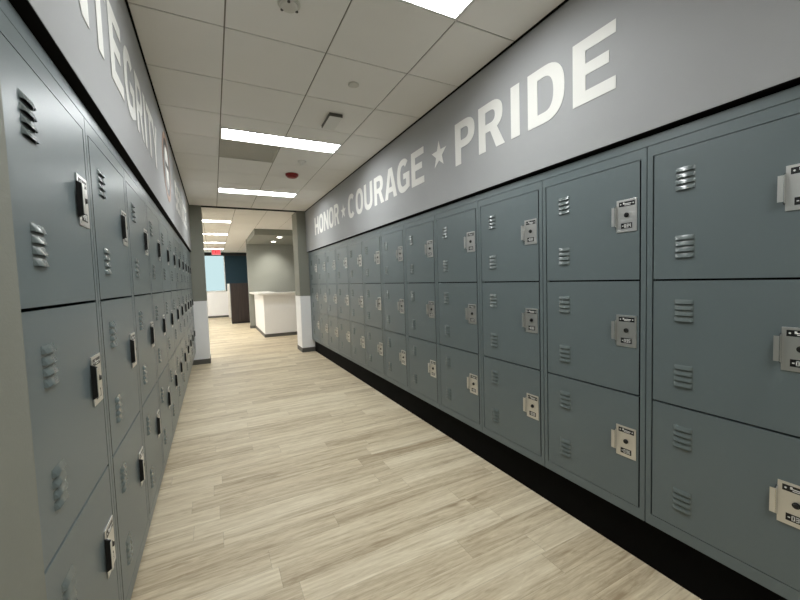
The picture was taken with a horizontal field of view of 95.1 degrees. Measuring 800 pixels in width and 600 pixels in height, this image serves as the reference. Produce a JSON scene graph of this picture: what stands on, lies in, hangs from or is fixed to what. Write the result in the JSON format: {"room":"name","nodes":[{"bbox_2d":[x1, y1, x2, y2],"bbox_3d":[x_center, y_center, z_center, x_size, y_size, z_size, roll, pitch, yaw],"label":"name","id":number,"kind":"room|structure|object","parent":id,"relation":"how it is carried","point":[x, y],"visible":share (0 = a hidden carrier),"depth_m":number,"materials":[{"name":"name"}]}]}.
{"room":"locker hallway","nodes":[
{"label":"locker hallway","id":0,"kind":"room"},
{"bbox_2d":[0,0,209,599],"bbox_3d":[-1.808,-0.088,2.079,1.068,3.069,11.550,-3,4,-27],"label":"wall","id":1,"kind":"structure","parent":0,"point":[22,574],"depth_m":0.86,"materials":[{"name":"grey paint"}]},
{"bbox_2d":[0,0,189,253],"bbox_3d":[-2.386,-0.746,3.759,0.050,0.045,6.983,-3,4,-27],"label":"trim","id":2,"kind":"structure","parent":1,"relation":"attached to","point":[6,7],"depth_m":1.08,"materials":[{"name":"grey paint"}]},
{"bbox_2d":[8,0,190,251],"bbox_3d":[-2.487,-0.778,3.707,0.327,0.003,6.983,-3,4,-27],"label":"trim","id":3,"kind":"structure","parent":1,"relation":"attached to","point":[23,8],"depth_m":1.14,"materials":[{"name":"black metal"}]},
{"bbox_2d":[79,0,156,167],"bbox_3d":[-1.385,-1.119,1.863,0.001,0.341,2.225,-3,4,-27],"label":"wall lettering","id":4,"kind":"object","parent":1,"relation":"attached to","point":[83,3],"depth_m":1.70,"materials":[{"name":"white paint"}]},
{"bbox_2d":[125,0,188,204],"bbox_3d":[-1.437,-1.573,1.920,0.010,0.010,11.035,-3,4,-27],"label":"trim","id":5,"kind":"structure","parent":1,"relation":"attached to","point":[126,1],"depth_m":2.61,"materials":[{"name":"black metal"}]},
{"bbox_2d":[162,131,170,201],"bbox_3d":[-2.195,-1.245,3.448,0.004,0.630,0.630,-3,4,-27],"label":"wall emblem","id":6,"kind":"structure","parent":1,"relation":"attached to","point":[166,167],"depth_m":3.41,"materials":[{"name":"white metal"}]},
{"bbox_2d":[174,180,186,229],"bbox_3d":[-2.984,-1.245,5.000,0.001,0.341,1.900,-3,4,-27],"label":"wall lettering","id":7,"kind":"object","parent":1,"relation":"attached to","point":[177,199],"depth_m":4.79,"materials":[{"name":"white paint"}]},
{"bbox_2d":[193,354,210,364],"bbox_3d":[-3.936,1.179,7.251,0.339,0.095,0.516,-3,4,-27],"label":"trim","id":8,"kind":"structure","parent":1,"relation":"attached to","point":[201,361],"depth_m":7.03,"materials":[{"name":"grey rubber"}]},
{"bbox_2d":[204,252,247,315],"bbox_3d":[-8.121,-0.739,17.254,9.200,3.069,0.150,-3,4,-27],"label":"wall","id":9,"kind":"structure","parent":0,"point":[235,266],"depth_m":17.18,"materials":[{"name":"grey paint"}]},
{"bbox_2d":[207,256,225,291],"bbox_3d":[-9.263,-1.180,16.596,2.420,1.705,0.115,-3,4,-27],"label":"window","id":10,"kind":"structure","parent":9,"relation":"in","point":[223,256],"depth_m":17.12,"materials":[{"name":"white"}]},
{"bbox_2d":[208,315,228,317],"bbox_3d":[-10.045,0.871,16.246,4.690,0.090,0.015,-3,4,-27],"label":"baseboard","id":11,"kind":"structure","parent":9,"relation":"attached to","point":[221,315],"depth_m":17.05,"materials":[{"name":"grey rubber"}]},
{"bbox_2d":[204,253,245,255],"bbox_3d":[-8.160,-2.120,17.056,4.900,0.120,0.070,-3,4,-27],"label":"trim","id":12,"kind":"structure","parent":9,"relation":"attached to","point":[205,254],"depth_m":17.08,"materials":[{"name":"black"}]},
{"bbox_2d":[246,229,292,244],"bbox_3d":[-2.744,-2.028,12.110,4.130,0.168,2.600,-3,4,-27],"label":"ceiling","id":13,"kind":"structure","parent":0,"point":[257,236],"depth_m":10.73,"materials":[{"name":"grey paint"}]},
{"bbox_2d":[246,242,294,327],"bbox_3d":[-3.322,-0.652,13.397,4.145,3.023,0.120,-3,4,-27],"label":"wall","id":14,"kind":"structure","parent":0,"point":[270,268],"depth_m":12.68,"materials":[{"name":"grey paint"}]},
{"bbox_2d":[127,0,563,252],"bbox_3d":[-3.258,-1.880,7.530,9.200,0.090,22.700,-3,4,-27],"label":"ceiling","id":15,"kind":"structure","parent":0,"point":[247,65],"depth_m":2.71,"materials":[{"name":"tile"}]},
{"bbox_2d":[203,233,227,234],"bbox_3d":[-5.703,-1.959,10.708,1.213,0.054,0.299,-3,4,-27],"label":"ceiling light","id":16,"kind":"object","parent":15,"relation":"attached to","point":[203,233],"visible":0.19,"depth_m":10.87,"materials":[{"name":"white plastic"}]},
{"bbox_2d":[211,247,220,254],"bbox_3d":[-7.383,-1.956,14.690,0.330,0.300,0.070,-3,4,-27],"label":"exit sign","id":17,"kind":"object","parent":15,"relation":"hanging from","point":[215,251],"visible":1,"depth_m":14.67,"materials":[{"name":"red plastic"}]},
{"bbox_2d":[202,220,231,222],"bbox_3d":[-4.597,-1.872,8.537,1.213,0.054,0.299,-3,4,-27],"label":"ceiling light","id":18,"kind":"object","parent":15,"relation":"attached to","point":[219,221],"visible":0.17,"depth_m":8.76,"materials":[{"name":"white plastic"}]},
{"bbox_2d":[219,139,279,162],"bbox_3d":[-1.730,-1.705,4.188,0.602,0.022,0.602,-3,4,-27],"label":"ceiling vent","id":19,"kind":"object","parent":15,"relation":"in","point":[228,148],"visible":0.99,"depth_m":4.18,"materials":[{"name":"grey metal"}]},
{"bbox_2d":[217,188,296,197],"bbox_3d":[-2.357,-1.806,6.089,1.213,0.054,0.299,-3,4,-27],"label":"ceiling light","id":20,"kind":"object","parent":15,"relation":"attached to","point":[222,190],"visible":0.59,"depth_m":6.14,"materials":[{"name":"white plastic"}]},
{"bbox_2d":[219,188,292,194],"bbox_3d":[-2.358,-1.818,6.089,1.165,0.010,0.251,-3,4,-27],"label":"diffuser","id":21,"kind":"object","parent":20,"relation":"attached to","point":[223,190],"depth_m":6.11,"materials":[{"name":"white plastic"}]},
{"bbox_2d":[220,127,341,153],"bbox_3d":[-1.251,-1.719,3.918,1.213,0.054,0.299,-3,4,-27],"label":"ceiling light","id":22,"kind":"object","parent":15,"relation":"attached to","point":[225,133],"visible":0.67,"depth_m":3.94,"materials":[{"name":"white plastic"}]},
{"bbox_2d":[222,129,335,148],"bbox_3d":[-1.252,-1.731,3.917,1.165,0.010,0.251,-3,4,-27],"label":"diffuser","id":23,"kind":"object","parent":22,"relation":"attached to","point":[226,133],"depth_m":3.95,"materials":[{"name":"white plastic"}]},
{"bbox_2d":[277,0,299,13],"bbox_3d":[-0.602,-1.595,1.988,0.120,0.024,0.120,-3,4,-27],"label":"smoke detector","id":24,"kind":"object","parent":15,"relation":"attached to","point":[288,6],"visible":1,"depth_m":1.98,"materials":[{"name":"grey plastic"}]},
{"bbox_2d":[285,172,298,178],"bbox_3d":[-1.504,-1.724,5.100,0.176,0.058,0.176,-3,4,-27],"label":"fire alarm","id":25,"kind":"object","parent":15,"relation":"attached to","point":[291,175],"visible":1,"depth_m":5.05,"materials":[{"name":"red plastic"}]},
{"bbox_2d":[297,160,305,165],"bbox_3d":[-1.227,-1.708,4.585,0.110,0.052,0.110,-3,4,-27],"label":"sprinkler","id":26,"kind":"object","parent":15,"relation":"attached to","point":[301,162],"visible":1,"depth_m":4.55,"materials":[{"name":"white metal"}]},
{"bbox_2d":[322,112,342,129],"bbox_3d":[-0.639,-1.670,3.431,0.124,0.033,0.300,-3,4,-25],"label":"ceiling sensor","id":27,"kind":"object","parent":15,"relation":"attached to","point":[332,120],"visible":1,"depth_m":3.39,"materials":[{"name":"grey plastic"}]},
{"bbox_2d":[348,82,358,87],"bbox_3d":[-0.358,-1.657,2.823,0.086,0.010,0.086,-3,4,-27],"label":"sprinkler cover","id":28,"kind":"object","parent":15,"relation":"attached to","point":[350,84],"visible":1,"depth_m":2.81,"materials":[{"name":"grey plastic"}]},
{"bbox_2d":[398,0,474,20],"bbox_3d":[-0.145,-1.632,1.747,1.213,0.054,0.299,-3,4,-27],"label":"ceiling light","id":29,"kind":"object","parent":15,"relation":"attached to","point":[451,9],"visible":1,"depth_m":2.07,"materials":[{"name":"white plastic"}]},
{"bbox_2d":[431,0,463,8],"bbox_3d":[-0.145,-1.644,1.746,1.165,0.010,0.251,-3,4,-27],"label":"diffuser","id":30,"kind":"object","parent":29,"relation":"attached to","point":[437,4],"depth_m":2.07,"materials":[{"name":"white plastic"}]},
{"bbox_2d":[131,317,701,599],"bbox_3d":[-3.137,1.229,7.660,9.200,0.100,22.800,-3,4,-27],"label":"floor","id":31,"kind":"structure","parent":0,"point":[287,475],"depth_m":2.41,"materials":[{"name":"brown wood"}]},
{"bbox_2d":[227,284,230,317],"bbox_3d":[-7.769,0.039,16.662,0.110,1.560,0.120,-3,4,-27],"label":"wall post","id":32,"kind":"object","parent":31,"relation":"on","point":[228,286],"visible":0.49,"depth_m":16.60,"materials":[{"name":"white paint"}]},
{"bbox_2d":[229,283,249,323],"bbox_3d":[-6.041,0.099,14.614,1.320,1.560,0.620,-3,4,-27],"label":"cabinet","id":33,"kind":"object","parent":31,"relation":"on","point":[239,294],"visible":0.52,"depth_m":14.20,"materials":[{"name":"brown wood"}]},
{"bbox_2d":[249,291,296,337],"bbox_3d":[-2.672,0.289,12.160,4.050,1.243,2.700,-3,4,-27],"label":"reception desk","id":34,"kind":"object","parent":31,"relation":"on","point":[275,312],"depth_m":10.46,"materials":[{"name":"white laminate"}]},
{"bbox_2d":[249,291,294,294],"bbox_3d":[-2.691,-0.306,12.127,4.050,0.052,2.700,-3,4,-27],"label":"countertop","id":35,"kind":"structure","parent":34,"relation":"on","point":[263,292],"depth_m":10.38,"materials":[{"name":"white"}]},
{"bbox_3d":[-2.562,1.249,3.745,0.410,0.262,6.975,-3,4,-27],"label":"baseboard","id":36,"kind":"structure","parent":31,"relation":"on","visible":0},
{"bbox_2d":[0,9,120,599],"bbox_3d":[-1.104,0.313,0.923,0.480,1.829,0.616,-3,4,-27],"label":"locker","id":37,"kind":"object","parent":36,"relation":"on","point":[45,131],"visible":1,"depth_m":0.95,"materials":[{"name":"grey metal"}]},
{"bbox_2d":[84,118,149,599],"bbox_3d":[-1.385,0.291,1.475,0.480,1.829,0.616,-3,4,-27],"label":"locker","id":38,"kind":"object","parent":36,"relation":"on","point":[105,173],"visible":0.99,"depth_m":1.50,"materials":[{"name":"grey metal"}]},
{"bbox_2d":[124,170,163,525],"bbox_3d":[-1.666,0.269,2.027,0.480,1.829,0.616,-3,4,-27],"label":"locker","id":39,"kind":"object","parent":36,"relation":"on","point":[135,199],"visible":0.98,"depth_m":2.07,"materials":[{"name":"grey metal"}]},
{"bbox_2d":[145,197,172,470],"bbox_3d":[-1.948,0.247,2.579,0.480,1.829,0.616,-3,4,-27],"label":"locker","id":40,"kind":"object","parent":36,"relation":"on","point":[154,245],"visible":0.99,"depth_m":2.64,"materials":[{"name":"grey metal"}]},
{"bbox_2d":[158,214,178,436],"bbox_3d":[-2.229,0.225,3.131,0.480,1.829,0.616,-3,4,-27],"label":"locker","id":41,"kind":"object","parent":36,"relation":"on","point":[165,256],"visible":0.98,"depth_m":3.20,"materials":[{"name":"grey metal"}]},
{"bbox_2d":[167,226,183,413],"bbox_3d":[-2.510,0.203,3.683,0.480,1.829,0.616,-3,4,-27],"label":"locker","id":42,"kind":"object","parent":36,"relation":"on","point":[179,365],"visible":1,"depth_m":3.76,"materials":[{"name":"grey metal"}]},
{"bbox_2d":[173,234,186,394],"bbox_3d":[-2.791,0.181,4.235,0.480,1.829,0.616,-3,4,-27],"label":"locker","id":43,"kind":"object","parent":36,"relation":"on","point":[176,248],"visible":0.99,"depth_m":4.32,"materials":[{"name":"grey metal"}]},
{"bbox_2d":[178,240,189,383],"bbox_3d":[-3.073,0.159,4.787,0.480,1.829,0.616,-3,4,-27],"label":"locker","id":44,"kind":"object","parent":36,"relation":"on","point":[187,350],"visible":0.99,"depth_m":4.88,"materials":[{"name":"grey metal"}]},
{"bbox_2d":[182,245,191,371],"bbox_3d":[-3.354,0.137,5.339,0.480,1.829,0.616,-3,4,-27],"label":"locker","id":45,"kind":"object","parent":36,"relation":"on","point":[183,248],"visible":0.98,"depth_m":5.44,"materials":[{"name":"grey metal"}]},
{"bbox_2d":[185,249,193,364],"bbox_3d":[-3.635,0.115,5.891,0.480,1.829,0.616,-3,4,-27],"label":"locker","id":46,"kind":"object","parent":36,"relation":"on","point":[186,252],"visible":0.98,"depth_m":6.00,"materials":[{"name":"grey metal"}]},
{"bbox_2d":[188,253,195,356],"bbox_3d":[-3.917,0.093,6.443,0.480,1.829,0.616,-3,4,-27],"label":"locker","id":47,"kind":"object","parent":36,"relation":"on","point":[190,272],"visible":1,"depth_m":6.56,"materials":[{"name":"grey metal"}]},
{"bbox_2d":[292,0,799,347],"bbox_3d":[0.740,-0.241,3.372,1.110,3.069,11.550,-3,4,-27],"label":"wall","id":48,"kind":"structure","parent":0,"point":[670,61],"depth_m":1.99,"materials":[{"name":"grey paint"}]},
{"bbox_2d":[201,205,295,211],"bbox_3d":[-2.987,-1.824,7.343,1.772,0.026,0.042,-3,4,-27],"label":"trim","id":49,"kind":"structure","parent":48,"relation":"attached to","point":[201,205],"depth_m":7.31,"materials":[{"name":"black metal"}]},
{"bbox_2d":[297,345,315,351],"bbox_3d":[-2.091,1.069,8.186,0.292,0.095,0.516,-3,4,-27],"label":"trim","id":50,"kind":"structure","parent":48,"relation":"attached to","point":[309,349],"depth_m":7.97,"materials":[{"name":"grey rubber"}]},
{"bbox_2d":[308,255,312,338],"bbox_3d":[-1.900,-0.053,7.902,0.048,1.829,0.096,-3,4,-27],"label":"trim","id":51,"kind":"structure","parent":48,"relation":"attached to","point":[308,255],"depth_m":7.89,"materials":[{"name":"grey paint"}]},
{"bbox_2d":[314,204,338,234],"bbox_3d":[-1.313,-1.399,6.460,0.001,0.341,1.545,-3,4,-27],"label":"wall lettering","id":52,"kind":"object","parent":48,"relation":"attached to","point":[334,215],"depth_m":6.33,"materials":[{"name":"white paint"}]},
{"bbox_2d":[348,146,423,217],"bbox_3d":[-0.270,-1.318,4.413,0.001,0.341,2.182,-3,4,-27],"label":"wall lettering","id":53,"kind":"object","parent":48,"relation":"attached to","point":[415,182],"depth_m":4.06,"materials":[{"name":"white paint"}]},
{"bbox_2d":[305,0,568,211],"bbox_3d":[-0.321,-1.750,4.454,0.010,0.010,7.523,-3,4,-27],"label":"trim","id":54,"kind":"structure","parent":48,"relation":"attached to","point":[564,1],"depth_m":2.76,"materials":[{"name":"black"}]},
{"bbox_2d":[432,141,445,166],"bbox_3d":[0.341,-1.287,3.213,0.001,0.221,0.232,-3,4,-27],"label":"star","id":55,"kind":"object","parent":48,"relation":"attached to","point":[438,154],"visible":1,"depth_m":3.21,"materials":[{"name":"white paint"}]},
{"bbox_2d":[455,18,615,165],"bbox_3d":[0.757,-1.237,2.398,0.001,0.331,1.344,-3,4,-27],"label":"lettering","id":56,"kind":"object","parent":48,"relation":"attached to","point":[581,68],"depth_m":2.16,"materials":[{"name":"white paint"}]},
{"bbox_2d":[315,341,786,599],"bbox_3d":[0.049,1.109,4.759,0.440,0.262,7.528,-3,4,-27],"label":"baseboard","id":57,"kind":"structure","parent":48,"relation":"attached to","point":[703,576],"depth_m":2.13,"materials":[{"name":"black rubber"}]},
{"bbox_2d":[309,253,320,343],"bbox_3d":[-1.564,-0.051,7.670,0.480,1.829,0.616,-3,4,-27],"label":"locker","id":58,"kind":"object","parent":57,"relation":"on","point":[313,257],"visible":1,"depth_m":7.55,"materials":[{"name":"grey metal"}]},
{"bbox_2d":[317,250,328,347],"bbox_3d":[-1.283,-0.029,7.118,0.480,1.829,0.616,-3,4,-27],"label":"locker","id":59,"kind":"object","parent":57,"relation":"on","point":[321,258],"visible":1,"depth_m":7.00,"materials":[{"name":"grey metal"}]},
{"bbox_2d":[325,247,339,353],"bbox_3d":[-1.002,-0.007,6.566,0.480,1.829,0.616,-3,4,-27],"label":"locker","id":60,"kind":"object","parent":57,"relation":"on","point":[330,253],"visible":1,"depth_m":6.45,"materials":[{"name":"grey metal"}]},
{"bbox_2d":[335,243,351,360],"bbox_3d":[-0.720,0.015,6.014,0.480,1.829,0.616,-3,4,-27],"label":"locker","id":61,"kind":"object","parent":57,"relation":"on","point":[342,274],"visible":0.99,"depth_m":5.89,"materials":[{"name":"grey metal"}]},
{"bbox_2d":[347,238,366,368],"bbox_3d":[-0.439,0.037,5.462,0.480,1.829,0.616,-3,4,-27],"label":"locker","id":62,"kind":"object","parent":57,"relation":"on","point":[355,253],"visible":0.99,"depth_m":5.34,"materials":[{"name":"grey metal"}]},
{"bbox_2d":[362,232,384,378],"bbox_3d":[-0.158,0.059,4.910,0.480,1.829,0.616,-3,4,-27],"label":"locker","id":63,"kind":"object","parent":57,"relation":"on","point":[371,245],"visible":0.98,"depth_m":4.79,"materials":[{"name":"grey metal"}]},
{"bbox_2d":[380,225,408,391],"bbox_3d":[0.123,0.082,4.358,0.480,1.829,0.616,-3,4,-27],"label":"locker","id":64,"kind":"object","parent":57,"relation":"on","point":[392,240],"visible":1,"depth_m":4.23,"materials":[{"name":"grey metal"}]},
{"bbox_2d":[404,215,439,408],"bbox_3d":[0.405,0.104,3.806,0.480,1.829,0.616,-3,4,-27],"label":"locker","id":65,"kind":"object","parent":57,"relation":"on","point":[419,235],"visible":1,"depth_m":3.67,"materials":[{"name":"grey metal"}]},
{"bbox_2d":[435,201,482,431],"bbox_3d":[0.686,0.126,3.254,0.480,1.829,0.616,-3,4,-27],"label":"locker","id":66,"kind":"object","parent":57,"relation":"on","point":[457,229],"visible":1,"depth_m":3.12,"materials":[{"name":"grey metal"}]},
{"bbox_2d":[478,181,544,466],"bbox_3d":[0.967,0.148,2.702,0.480,1.829,0.616,-3,4,-27],"label":"locker","id":67,"kind":"object","parent":57,"relation":"on","point":[510,223],"visible":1,"depth_m":2.56,"materials":[{"name":"grey metal"}]},
{"bbox_2d":[542,147,647,520],"bbox_3d":[1.248,0.170,2.150,0.480,1.829,0.616,-3,4,-27],"label":"locker","id":68,"kind":"object","parent":57,"relation":"on","point":[595,215],"visible":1,"depth_m":1.99,"materials":[{"name":"grey metal"}]},
{"bbox_2d":[645,99,799,599],"bbox_3d":[1.530,0.192,1.598,0.480,1.829,0.616,-3,4,-27],"label":"locker","id":69,"kind":"object","parent":57,"relation":"on","point":[723,339],"visible":1,"depth_m":1.49,"materials":[{"name":"grey metal"}]},
{"bbox_2d":[308,84,799,254],"bbox_3d":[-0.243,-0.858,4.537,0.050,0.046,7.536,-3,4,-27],"label":"trim","id":70,"kind":"structure","parent":48,"relation":"attached to","point":[791,94],"depth_m":1.78,"materials":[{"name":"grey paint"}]},
{"bbox_2d":[309,77,799,251],"bbox_3d":[-0.145,-0.902,4.585,0.327,0.003,7.536,-3,4,-27],"label":"trim","id":71,"kind":"structure","parent":48,"relation":"attached to","point":[793,82],"depth_m":1.77,"materials":[{"name":"black"}]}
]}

